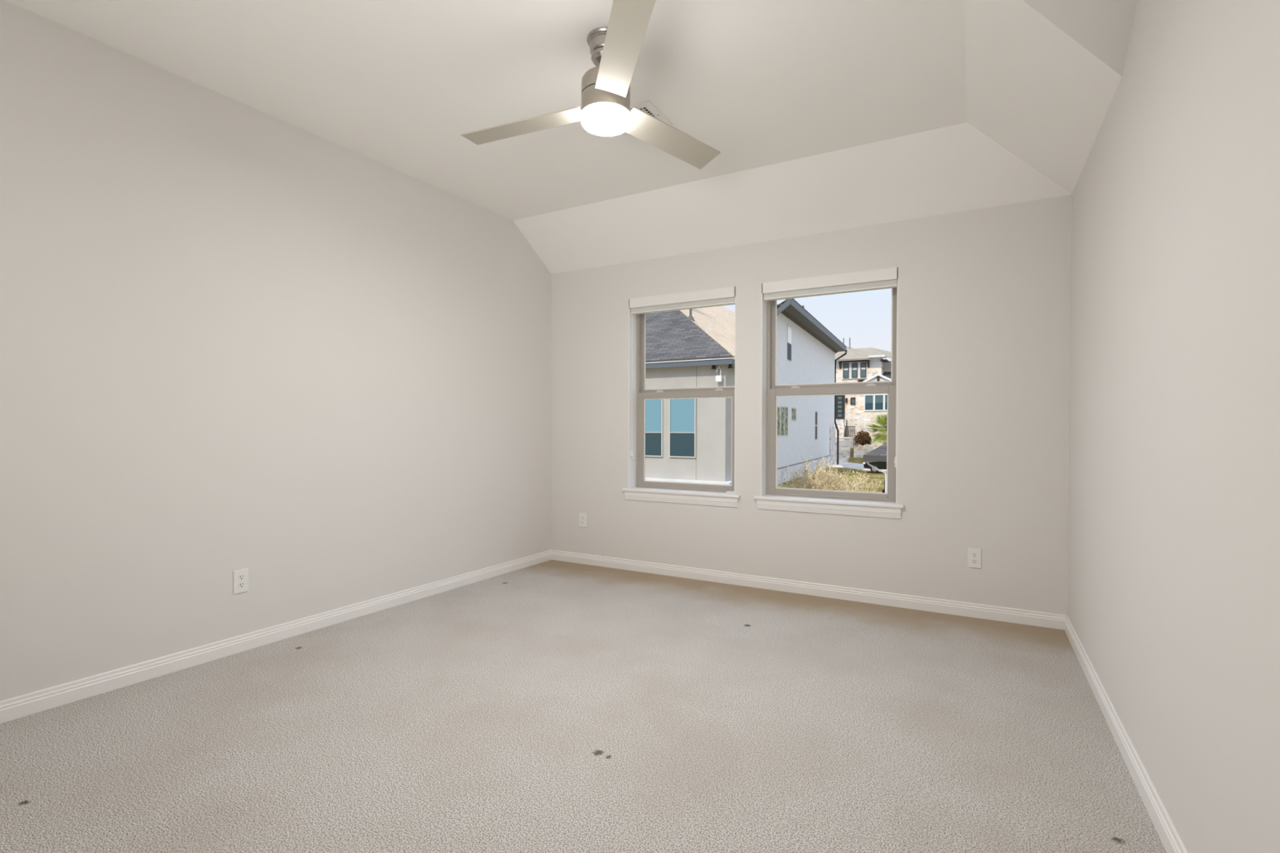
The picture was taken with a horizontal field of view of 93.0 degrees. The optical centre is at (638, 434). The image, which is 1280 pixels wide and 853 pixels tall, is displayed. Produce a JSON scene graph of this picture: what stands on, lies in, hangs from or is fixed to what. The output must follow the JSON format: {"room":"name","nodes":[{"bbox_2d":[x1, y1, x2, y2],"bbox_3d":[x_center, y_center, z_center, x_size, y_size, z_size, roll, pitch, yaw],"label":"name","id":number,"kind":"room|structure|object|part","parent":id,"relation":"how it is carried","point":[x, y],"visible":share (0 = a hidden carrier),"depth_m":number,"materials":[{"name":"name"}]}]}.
{"room":"empty bedroom","nodes":[
{"label":"empty bedroom","id":0,"kind":"room"},
{"bbox_2d":[0,0,551,701],"bbox_3d":[-2.168,-0.257,2.896,0.140,3.300,5.802,1,1,30],"label":"wall","id":1,"kind":"structure","parent":0,"point":[234,335],"depth_m":2.98,"materials":[{"name":"white paint"}]},
{"bbox_2d":[233,568,248,594],"bbox_3d":[-1.999,0.736,3.054,0.009,0.117,0.072,1,1,30],"label":"wall outlet","id":2,"kind":"object","parent":1,"relation":"attached to","point":[241,577],"visible":1,"depth_m":3.05,"materials":[{"name":"white plastic"}]},
{"bbox_2d":[237,582,244,588],"bbox_3d":[-1.997,0.756,3.053,0.002,0.027,0.034,1,1,30],"label":"receptacle","id":3,"kind":"object","parent":2,"relation":"attached to","point":[240,584],"depth_m":3.05,"materials":[{"name":"white plastic"}]},
{"bbox_2d":[237,573,244,580],"bbox_3d":[-1.997,0.717,3.052,0.002,0.027,0.034,1,1,30],"label":"receptacle","id":4,"kind":"object","parent":2,"relation":"attached to","point":[240,576],"depth_m":3.05,"materials":[{"name":"white plastic"}]},
{"bbox_2d":[0,549,551,724],"bbox_3d":[-2.155,1.053,2.788,0.014,0.083,5.601,1,1,30],"label":"baseboard","id":5,"kind":"structure","parent":1,"relation":"attached to","point":[24,705],"depth_m":2.98,"materials":[{"name":"white paint"}]},
{"bbox_2d":[4,0,1137,274],"bbox_3d":[-0.528,-1.538,1.870,3.780,0.415,5.655,1,1,30],"label":"ceiling","id":6,"kind":"structure","parent":0,"point":[821,116],"depth_m":2.90,"materials":[{"name":"white paint"}]},
{"bbox_2d":[461,0,720,169],"bbox_3d":[-0.179,-1.471,2.607,1.142,0.365,1.172,1,1,30],"label":"ceiling fan","id":7,"kind":"object","parent":6,"relation":"hanging from","point":[605,110],"visible":1,"depth_m":2.48,"materials":[{"name":"silver metal"}]},
{"bbox_3d":[-0.492,-1.337,2.634,0.558,0.057,0.131,0,1,17],"label":"blade","id":8,"kind":"part","parent":7,"relation":"part of","materials":[{"name":"silver metal"}]},
{"bbox_3d":[-0.137,-1.316,2.540,0.208,0.042,0.208,1,1,30],"label":"lamp glass","id":9,"kind":"part","parent":7,"relation":"part of","materials":[{"name":"white glass"}]},
{"bbox_3d":[-0.052,-1.393,2.150,0.129,0.089,0.560,0,1,-12],"label":"blade","id":10,"kind":"part","parent":7,"relation":"part of","materials":[{"name":"silver metal"}]},
{"bbox_3d":[0.145,-1.345,2.771,0.558,0.068,0.127,0,1,-43],"label":"blade","id":11,"kind":"part","parent":7,"relation":"part of","materials":[{"name":"silver metal"}]},
{"bbox_2d":[626,100,672,136],"bbox_3d":[0.004,-1.655,3.187,0.260,0.010,0.271,1,1,30],"label":"ceiling vent","id":12,"kind":"object","parent":6,"relation":"in","point":[646,106],"visible":0.37,"depth_m":3.09,"materials":[{"name":"white metal"}]},
{"bbox_2d":[640,106,658,119],"bbox_3d":[0.004,-1.654,3.187,0.191,0.004,0.201,1,1,30],"label":"grille","id":13,"kind":"object","parent":12,"relation":"attached to","point":[649,110],"depth_m":3.10,"materials":[{"name":"white metal"}]},
{"bbox_2d":[0,560,1166,852],"bbox_3d":[-0.534,1.259,1.906,4.060,0.300,5.940,1,1,30],"label":"floor","id":14,"kind":"structure","parent":0,"point":[551,706],"depth_m":2.21,"materials":[{"name":"beige carpet"}]},
{"bbox_2d":[551,194,1071,615],"bbox_3d":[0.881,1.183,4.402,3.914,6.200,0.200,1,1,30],"label":"wall","id":15,"kind":"structure","parent":0,"point":[984,313],"depth_m":3.80,"materials":[{"name":"white paint"}]},
{"bbox_2d":[579,512,586,527],"bbox_3d":[-0.463,0.709,5.039,0.072,0.117,0.009,1,1,30],"label":"wall outlet","id":16,"kind":"object","parent":15,"relation":"attached to","point":[582,516],"visible":1,"depth_m":5.04,"materials":[{"name":"white plastic"}]},
{"bbox_2d":[622,285,740,506],"bbox_3d":[0.352,-0.279,4.670,0.978,1.591,0.230,1,1,30],"label":"window","id":17,"kind":"structure","parent":15,"relation":"in","point":[639,489],"depth_m":4.81,"materials":[{"name":"white paint"}]},
{"bbox_3d":[0.350,0.438,4.678,0.978,0.020,0.230,1,1,30],"label":"sill","id":18,"kind":"part","parent":17,"relation":"part of","materials":[{"name":"white paint"}]},
{"bbox_2d":[628,286,735,459],"bbox_3d":[0.325,-0.436,4.621,0.888,1.270,0.070,1,1,30],"label":"window blind","id":19,"kind":"object","parent":17,"relation":"attached to","point":[726,295],"visible":0.88,"depth_m":4.58,"materials":[{"name":"white"}]},
{"bbox_3d":[-0.049,-0.439,4.838,0.002,1.128,0.012,1,1,30],"label":"lift cord","id":20,"kind":"part","parent":19,"relation":"part of","materials":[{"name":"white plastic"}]},
{"bbox_3d":[0.331,-0.962,4.621,0.876,0.012,0.054,1,1,30],"label":"rail","id":21,"kind":"part","parent":19,"relation":"part of","materials":[{"name":"white plastic"}]},
{"bbox_3d":[0.386,-0.321,4.730,0.882,1.497,0.080,1,1,30],"label":"frame","id":22,"kind":"part","parent":17,"relation":"part of","materials":[{"name":"grey plastic"}]},
{"bbox_3d":[0.376,0.037,4.717,0.850,0.746,0.034,1,1,30],"label":"sash","id":23,"kind":"part","parent":17,"relation":"part of","materials":[{"name":"grey plastic"}]},
{"bbox_3d":[0.396,-0.687,4.740,0.850,0.733,0.028,1,1,30],"label":"sash","id":24,"kind":"part","parent":17,"relation":"part of","materials":[{"name":"grey plastic"}]},
{"bbox_2d":[725,491,734,493],"bbox_3d":[0.680,0.423,4.445,0.080,0.018,0.026,0,1,6],"label":"clip","id":25,"kind":"object","parent":17,"relation":"on","point":[726,492],"visible":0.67,"depth_m":4.43,"materials":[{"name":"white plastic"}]},
{"bbox_2d":[551,550,1066,630],"bbox_3d":[0.829,1.042,4.308,3.634,0.083,0.014,1,1,30],"label":"baseboard","id":26,"kind":"structure","parent":15,"relation":"attached to","point":[1039,619],"depth_m":4.04,"materials":[{"name":"white paint"}]},
{"bbox_2d":[753,266,903,518],"bbox_3d":[1.294,-0.271,4.136,0.976,1.591,0.230,1,1,30],"label":"window","id":27,"kind":"structure","parent":15,"relation":"in","point":[879,504],"depth_m":4.17,"materials":[{"name":"white paint"}]},
{"bbox_3d":[1.292,0.447,4.144,0.976,0.020,0.230,1,1,30],"label":"sill","id":28,"kind":"part","parent":27,"relation":"part of","materials":[{"name":"white paint"}]},
{"bbox_2d":[761,266,897,467],"bbox_3d":[1.268,-0.428,4.087,0.886,1.270,0.070,1,1,30],"label":"window blind","id":29,"kind":"object","parent":27,"relation":"attached to","point":[884,278],"visible":0.89,"depth_m":4.03,"materials":[{"name":"white"}]},
{"bbox_3d":[1.273,-0.954,4.088,0.874,0.012,0.054,1,1,30],"label":"rail","id":30,"kind":"part","parent":29,"relation":"part of","materials":[{"name":"white plastic"}]},
{"bbox_3d":[1.648,-0.423,3.876,0.002,1.128,0.012,1,1,30],"label":"lift cord","id":31,"kind":"part","parent":29,"relation":"part of","materials":[{"name":"white fabric"}]},
{"bbox_3d":[1.318,0.045,4.183,0.848,0.746,0.034,1,1,30],"label":"sash","id":32,"kind":"part","parent":27,"relation":"part of","materials":[{"name":"grey plastic"}]},
{"bbox_3d":[1.338,-0.678,4.207,0.848,0.733,0.028,1,1,30],"label":"sash","id":33,"kind":"part","parent":27,"relation":"part of","materials":[{"name":"clear glass"}]},
{"bbox_2d":[967,547,981,568],"bbox_3d":[2.013,0.739,3.637,0.072,0.117,0.009,1,1,30],"label":"wall outlet","id":34,"kind":"object","parent":15,"relation":"attached to","point":[974,555],"visible":1,"depth_m":3.63,"materials":[{"name":"white plastic"}]},
{"bbox_2d":[971,559,977,564],"bbox_3d":[2.011,0.759,3.634,0.034,0.027,0.002,1,1,30],"label":"receptacle","id":35,"kind":"object","parent":34,"relation":"attached to","point":[973,561],"depth_m":3.63,"materials":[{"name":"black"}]},
{"bbox_2d":[971,552,977,557],"bbox_3d":[2.011,0.720,3.634,0.034,0.027,0.002,1,1,30],"label":"receptacle","id":36,"kind":"object","parent":34,"relation":"attached to","point":[973,554],"depth_m":3.63,"materials":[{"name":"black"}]},
{"bbox_2d":[1066,0,1279,852],"bbox_3d":[1.177,-0.226,1.001,0.140,3.300,5.802,1,1,29],"label":"wall","id":37,"kind":"structure","parent":0,"point":[1173,604],"depth_m":1.53,"materials":[{"name":"white paint"}]},
{"bbox_2d":[1064,615,1187,852],"bbox_3d":[1.059,1.083,0.967,0.014,0.083,5.601,1,1,29],"label":"baseboard","id":38,"kind":"structure","parent":37,"relation":"attached to","point":[1171,842],"depth_m":1.99,"materials":[{"name":"white paint"}]},
{"label":"outside","id":39,"kind":"structure","parent":0,"visible":0},
{"bbox_2d":[777,466,884,493],"bbox_3d":[5.584,3.318,31.644,105.000,0.300,51.800,1,1,30],"label":"ground","id":40,"kind":"structure","parent":39,"point":[873,475],"depth_m":42.98,"materials":[{"name":"beige plant"}]},
{"bbox_2d":[644,306,734,484],"bbox_3d":[1.633,-1.750,26.365,14.012,9.943,23.368,1,1,30],"label":"house","id":41,"kind":"structure","parent":40,"relation":"on","point":[688,440],"depth_m":13.63,"materials":[{"name":"beige paint"}]},
{"bbox_3d":[0.335,0.220,13.951,0.456,0.515,0.026,1,1,30],"label":"pane","id":42,"kind":"part","parent":41,"relation":"part of","materials":[{"name":"blue glass"}]},
{"bbox_3d":[0.337,-0.513,13.942,0.456,0.900,0.026,1,1,30],"label":"pane","id":43,"kind":"part","parent":41,"relation":"part of","materials":[{"name":"blue glass"}]},
{"bbox_3d":[0.988,-0.507,13.573,0.607,0.900,0.026,1,1,30],"label":"pane","id":44,"kind":"part","parent":41,"relation":"part of","materials":[{"name":"blue glass"}]},
{"bbox_3d":[0.986,0.226,13.582,0.607,0.515,0.026,1,1,30],"label":"pane","id":45,"kind":"part","parent":41,"relation":"part of","materials":[{"name":"blue glass"}]},
{"bbox_2d":[715,364,721,382],"bbox_3d":[1.724,-1.316,13.047,0.132,0.363,0.060,1,1,30],"label":"lantern","id":46,"kind":"object","parent":41,"relation":"attached to","point":[718,378],"visible":1,"depth_m":13.02,"materials":[{"name":"white"}]},
{"bbox_2d":[777,466,789,487],"bbox_3d":[4.999,2.168,21.530,0.732,2.246,0.683,1,1,30],"label":"dry shrub","id":47,"kind":"object","parent":40,"relation":"on","point":[781,484],"visible":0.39,"depth_m":21.32,"materials":[{"name":"plant"}]},
{"bbox_2d":[733,298,847,484],"bbox_3d":[10.107,-3.076,49.606,10.085,12.079,24.826,0,1,26],"label":"house","id":48,"kind":"structure","parent":40,"relation":"on","point":[806,349],"depth_m":44.44,"materials":[{"name":"grey paint"}]},
{"bbox_3d":[8.702,-0.846,37.790,0.030,1.712,0.793,0,1,26],"label":"pane","id":49,"kind":"part","parent":48,"relation":"part of","materials":[{"name":"green glass"}]},
{"bbox_3d":[9.215,-0.869,38.834,0.030,1.759,0.785,0,1,26],"label":"pane","id":50,"kind":"part","parent":48,"relation":"part of","materials":[{"name":"green glass"}]},
{"bbox_3d":[9.693,-0.891,39.804,0.030,1.803,0.734,0,1,26],"label":"pane","id":51,"kind":"part","parent":48,"relation":"part of","materials":[{"name":"green glass"}]},
{"bbox_3d":[10.049,-6.669,40.429,0.030,1.119,1.137,0,1,26],"label":"pane","id":52,"kind":"part","parent":48,"relation":"part of","materials":[{"name":"white glass"}]},
{"bbox_3d":[10.046,-5.528,40.443,0.030,1.075,1.137,0,1,26],"label":"pane","id":53,"kind":"part","parent":48,"relation":"part of","materials":[{"name":"blue"}]},
{"bbox_3d":[10.723,-1.423,41.887,0.030,0.754,1.259,0,1,26],"label":"pane","id":54,"kind":"part","parent":48,"relation":"part of","materials":[{"name":"green glass"}]},
{"bbox_3d":[14.529,-1.335,49.623,0.030,1.033,0.770,0,1,26],"label":"pane","id":55,"kind":"part","parent":48,"relation":"part of","materials":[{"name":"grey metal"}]},
{"bbox_3d":[14.526,-0.181,49.637,0.030,1.055,0.770,0,1,26],"label":"pane","id":56,"kind":"part","parent":48,"relation":"part of","materials":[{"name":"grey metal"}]},
{"bbox_2d":[784,468,811,488],"bbox_3d":[5.799,2.238,22.212,1.054,2.098,1.041,1,1,30],"label":"dry shrub","id":57,"kind":"object","parent":40,"relation":"on","point":[802,479],"visible":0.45,"depth_m":22.22,"materials":[{"name":"plant"}]},
{"bbox_2d":[793,463,822,488],"bbox_3d":[6.455,2.182,23.007,0.994,2.190,1.136,0,1,-42],"label":"dry shrub","id":58,"kind":"object","parent":40,"relation":"on","point":[810,478],"visible":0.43,"depth_m":22.82,"materials":[{"name":"plant"}]},
{"bbox_2d":[800,453,834,489],"bbox_3d":[7.536,2.016,25.731,1.404,2.466,1.407,0,1,-15],"label":"dry shrub","id":59,"kind":"object","parent":40,"relation":"on","point":[824,461],"visible":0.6,"depth_m":25.53,"materials":[{"name":"plant"}]},
{"bbox_2d":[819,464,851,490],"bbox_3d":[7.740,2.196,24.009,1.225,2.146,1.140,1,1,30],"label":"dry shrub","id":60,"kind":"object","parent":40,"relation":"on","point":[831,479],"visible":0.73,"depth_m":23.93,"materials":[{"name":"plant"}]},
{"bbox_2d":[838,468,870,490],"bbox_3d":[9.595,2.353,27.009,1.288,1.779,1.545,0,1,4],"label":"dry shrub","id":61,"kind":"object","parent":40,"relation":"on","point":[863,476],"visible":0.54,"depth_m":26.93,"materials":[{"name":"plant"}]},
{"bbox_2d":[844,471,884,492],"bbox_3d":[9.097,2.414,24.864,1.289,1.703,1.586,0,1,-43],"label":"dry shrub","id":62,"kind":"object","parent":40,"relation":"on","point":[855,486],"visible":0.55,"depth_m":24.90,"materials":[{"name":"plant"}]},
{"bbox_2d":[862,443,886,493],"bbox_3d":[10.212,1.215,17.938,6.010,4.258,5.050,1,1,30],"label":"patio cover","id":63,"kind":"object","parent":40,"relation":"on","point":[879,454],"visible":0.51,"depth_m":17.19,"materials":[{"name":"grey"}]},
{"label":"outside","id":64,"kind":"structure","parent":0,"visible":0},
{"bbox_2d":[848,447,866,463],"bbox_3d":[34.372,2.176,66.126,61.088,1.700,19.400,1,1,30],"label":"ground","id":65,"kind":"structure","parent":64,"point":[851,460],"depth_m":63.14,"materials":[{"name":"green plant"}]},
{"bbox_2d":[834,436,855,465],"bbox_3d":[22.661,1.780,66.837,2.294,3.060,1.500,1,1,30],"label":"wall","id":66,"kind":"structure","parent":65,"relation":"on","point":[846,443],"depth_m":66.24,"materials":[{"name":"stone"}]},
{"bbox_2d":[843,412,855,436],"bbox_3d":[23.075,-1.000,67.179,0.784,2.950,1.780,0,1,-21],"label":"stair railing","id":67,"kind":"object","parent":66,"relation":"on","point":[845,427],"visible":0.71,"depth_m":66.81,"materials":[{"name":"grey metal"}]},
{"bbox_2d":[834,337,891,446],"bbox_3d":[27.410,-4.482,71.091,10.572,14.062,11.500,1,1,30],"label":"stone house","id":68,"kind":"structure","parent":65,"relation":"on","point":[865,364],"depth_m":67.80,"materials":[{"name":"stone"}]},
{"bbox_3d":[22.950,-3.174,69.178,0.821,2.692,0.090,1,1,30],"label":"door","id":69,"kind":"part","parent":68,"relation":"part of","materials":[{"name":"black wood"}]},
{"bbox_3d":[22.942,-3.236,69.285,1.141,2.812,0.170,1,1,30],"label":"door frame","id":70,"kind":"part","parent":68,"relation":"part of","materials":[{"name":"brown wood"}]},
{"bbox_3d":[23.506,-6.914,68.781,0.512,0.825,0.064,1,1,30],"label":"pane","id":71,"kind":"part","parent":68,"relation":"part of","materials":[{"name":"grey"}]},
{"bbox_3d":[24.330,-7.810,68.305,0.503,0.408,0.064,1,1,30],"label":"pane","id":72,"kind":"part","parent":68,"relation":"part of","materials":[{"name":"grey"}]},
{"bbox_3d":[24.328,-6.907,68.315,0.503,0.825,0.064,1,1,30],"label":"pane","id":73,"kind":"part","parent":68,"relation":"part of","materials":[{"name":"grey"}]},
{"bbox_3d":[25.139,-6.899,67.856,0.495,0.825,0.064,1,1,30],"label":"pane","id":74,"kind":"part","parent":68,"relation":"part of","materials":[{"name":"grey"}]},
{"bbox_3d":[26.691,-8.330,67.665,8.506,0.754,3.100,1,1,30],"label":"eave trim","id":75,"kind":"part","parent":68,"relation":"part of","materials":[{"name":"white paint"}]},
{"bbox_3d":[25.335,-3.911,66.673,0.838,0.835,0.064,1,1,30],"label":"pane","id":76,"kind":"part","parent":68,"relation":"part of","materials":[{"name":"grey"}]},
{"bbox_3d":[25.333,-3.108,66.682,0.838,0.771,0.064,1,1,30],"label":"pane","id":77,"kind":"part","parent":68,"relation":"part of","materials":[{"name":"blue glass"}]},
{"bbox_3d":[26.033,-6.121,65.791,3.249,1.057,0.250,1,1,30],"label":"rake trim","id":78,"kind":"part","parent":68,"relation":"part of","materials":[{"name":"white"}]},
{"bbox_3d":[26.233,-3.903,66.165,0.825,0.835,0.064,1,1,30],"label":"pane","id":79,"kind":"part","parent":68,"relation":"part of","materials":[{"name":"grey"}]},
{"bbox_3d":[26.231,-3.100,66.174,0.825,0.771,0.064,1,1,30],"label":"pane","id":80,"kind":"part","parent":68,"relation":"part of","materials":[{"name":"blue glass"}]},
{"bbox_2d":[853,430,871,445],"bbox_3d":[23.992,0.319,64.957,1.907,1.702,1.888,1,1,30],"label":"shrub","id":81,"kind":"object","parent":65,"relation":"on","point":[864,438],"visible":1,"depth_m":64.57,"materials":[{"name":"brown plant"}]},
{"bbox_2d":[853,446,879,457],"bbox_3d":[24.604,1.943,62.721,4.485,1.426,0.350,1,1,30],"label":"wall","id":82,"kind":"structure","parent":65,"relation":"on","point":[859,451],"depth_m":63.29,"materials":[{"name":"stone"}]},
{"bbox_2d":[864,411,887,445],"bbox_3d":[25.355,-0.480,62.684,4.184,4.150,4.088,1,1,30],"label":"palm","id":83,"kind":"object","parent":65,"relation":"on","point":[883,437],"visible":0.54,"depth_m":62.56,"materials":[{"name":"plant"}]},
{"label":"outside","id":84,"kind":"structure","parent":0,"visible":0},
{"bbox_2d":[838,461,886,472],"bbox_3d":[22.675,3.070,42.553,5.071,0.020,43.848,0,1,-10],"label":"street","id":85,"kind":"structure","parent":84,"point":[846,464],"depth_m":55.48,"materials":[{"name":"concrete"}]},
{"bbox_2d":[862,461,886,472],"bbox_3d":[20.101,2.264,47.540,4.618,1.459,1.810,1,1,30],"label":"parked car","id":86,"kind":"object","parent":85,"relation":"on","point":[879,464],"visible":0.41,"depth_m":47.41,"materials":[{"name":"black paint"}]}
]}

